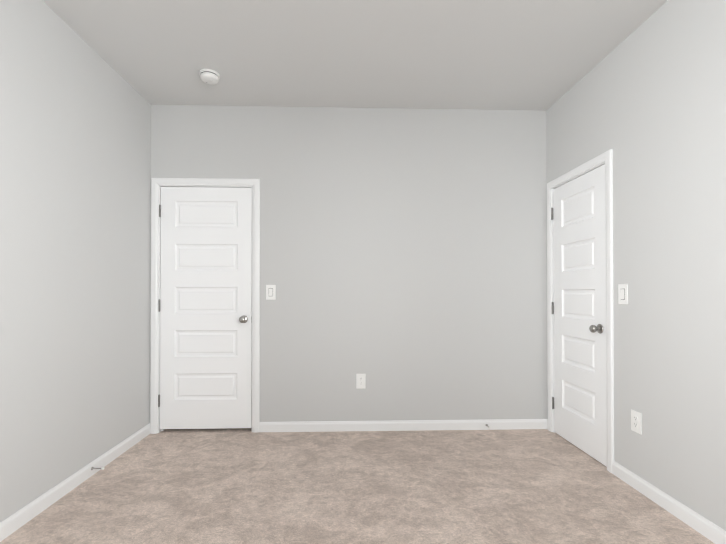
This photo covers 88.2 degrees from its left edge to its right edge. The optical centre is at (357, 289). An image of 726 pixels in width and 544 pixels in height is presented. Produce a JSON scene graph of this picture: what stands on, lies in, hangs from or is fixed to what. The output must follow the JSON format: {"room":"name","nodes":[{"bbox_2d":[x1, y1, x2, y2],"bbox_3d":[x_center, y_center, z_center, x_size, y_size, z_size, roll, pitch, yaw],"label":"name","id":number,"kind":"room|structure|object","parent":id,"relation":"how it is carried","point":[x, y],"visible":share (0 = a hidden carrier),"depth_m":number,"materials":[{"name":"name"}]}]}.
{"room":"empty bedroom","nodes":[
{"label":"empty bedroom","id":0,"kind":"room"},
{"bbox_2d":[0,0,150,521],"bbox_3d":[-1.718,-0.194,0.780,0.120,2.745,4.937,0,0,-2],"label":"wall","id":1,"kind":"structure","parent":0,"point":[75,151],"depth_m":2.18,"materials":[{"name":"grey paint"}]},
{"bbox_2d":[0,423,149,541],"bbox_3d":[-1.652,1.137,0.772,0.012,0.084,4.697,0,0,-2],"label":"baseboard","id":2,"kind":"structure","parent":1,"relation":"attached to","point":[31,510],"depth_m":2.16,"materials":[{"name":"white wood"}]},
{"bbox_2d":[149,105,547,422],"bbox_3d":[-0.051,-0.174,3.242,3.607,2.745,0.120,0,0,-2],"label":"wall","id":3,"kind":"structure","parent":0,"point":[403,259],"depth_m":3.19,"materials":[{"name":"grey paint"}]},
{"bbox_2d":[158,187,251,428],"bbox_3d":[-1.275,0.154,3.128,0.766,2.026,0.105,0,0,-2],"label":"door","id":4,"kind":"structure","parent":3,"relation":"in","point":[205,305],"depth_m":3.15,"materials":[{"name":"white wood"}]},
{"bbox_2d":[150,178,259,433],"bbox_3d":[-1.273,0.134,3.193,0.897,2.127,0.136,0,0,-2],"label":"door frame","id":5,"kind":"structure","parent":3,"relation":"attached to","point":[157,184],"depth_m":3.13,"materials":[{"name":"white wood"}]},
{"bbox_2d":[266,285,275,299],"bbox_3d":[-0.730,0.025,3.154,0.079,0.126,0.010,0,0,-2],"label":"light switch","id":6,"kind":"object","parent":3,"relation":"attached to","point":[270,292],"visible":1,"depth_m":3.15,"materials":[{"name":"white plastic"}]},
{"bbox_2d":[356,374,365,388],"bbox_3d":[0.029,0.778,3.172,0.079,0.126,0.008,0,0,-2],"label":"electrical outlet","id":7,"kind":"object","parent":3,"relation":"attached to","point":[360,381],"visible":1,"depth_m":3.17,"materials":[{"name":"white plastic"}]},
{"bbox_2d":[43,0,667,110],"bbox_3d":[0.024,-1.596,0.846,3.607,0.060,4.937,0,0,-2],"label":"ceiling","id":8,"kind":"structure","parent":0,"point":[542,55],"depth_m":2.41,"materials":[{"name":"white paint"}]},
{"bbox_2d":[199,69,219,84],"bbox_3d":[-1.067,-1.524,2.704,0.143,0.054,0.143,0,0,-2],"label":"smoke detector","id":9,"kind":"object","parent":8,"relation":"attached to","point":[210,76],"visible":0.98,"depth_m":2.67,"materials":[{"name":"white plastic"}]},
{"bbox_2d":[0,428,714,543],"bbox_3d":[0.024,1.209,0.823,4.807,0.060,6.137,0,0,-2],"label":"floor","id":10,"kind":"structure","parent":0,"point":[249,486],"depth_m":2.16,"materials":[{"name":"carpet"}]},
{"bbox_2d":[546,0,725,530],"bbox_3d":[1.767,-0.193,0.889,0.120,2.745,4.937,0,0,-2],"label":"wall","id":11,"kind":"structure","parent":0,"point":[645,101],"depth_m":2.02,"materials":[{"name":"grey paint"}]},
{"bbox_2d":[551,164,606,466],"bbox_3d":[1.634,0.174,2.822,0.105,2.026,0.647,0,0,-2],"label":"door","id":12,"kind":"structure","parent":11,"relation":"in","point":[578,308],"depth_m":2.78,"materials":[{"name":"white painted wood"},{"name":"dark nickel"}]},
{"bbox_2d":[547,149,613,472],"bbox_3d":[1.699,0.142,2.820,0.136,2.105,0.778,0,0,-2],"label":"door frame","id":13,"kind":"structure","parent":11,"relation":"attached to","point":[606,158],"depth_m":2.48,"materials":[{"name":"white wood"}]},
{"bbox_2d":[618,284,627,303],"bbox_3d":[1.656,0.031,2.341,0.010,0.126,0.079,0,0,-2],"label":"light switch","id":14,"kind":"object","parent":11,"relation":"attached to","point":[622,293],"visible":1,"depth_m":2.34,"materials":[{"name":"white plastic"}]},
{"bbox_2d":[631,409,641,434],"bbox_3d":[1.660,0.790,2.235,0.008,0.126,0.079,0,0,-2],"label":"electrical outlet","id":15,"kind":"object","parent":11,"relation":"attached to","point":[636,421],"visible":1,"depth_m":2.23,"materials":[{"name":"white plastic"}]},
{"bbox_2d":[612,461,725,543],"bbox_3d":[1.713,1.134,0.475,0.012,0.084,3.896,0,0,-2],"label":"baseboard","id":16,"kind":"structure","parent":11,"relation":"attached to","point":[688,516],"depth_m":1.98,"materials":[{"name":"white wood"}]}
]}

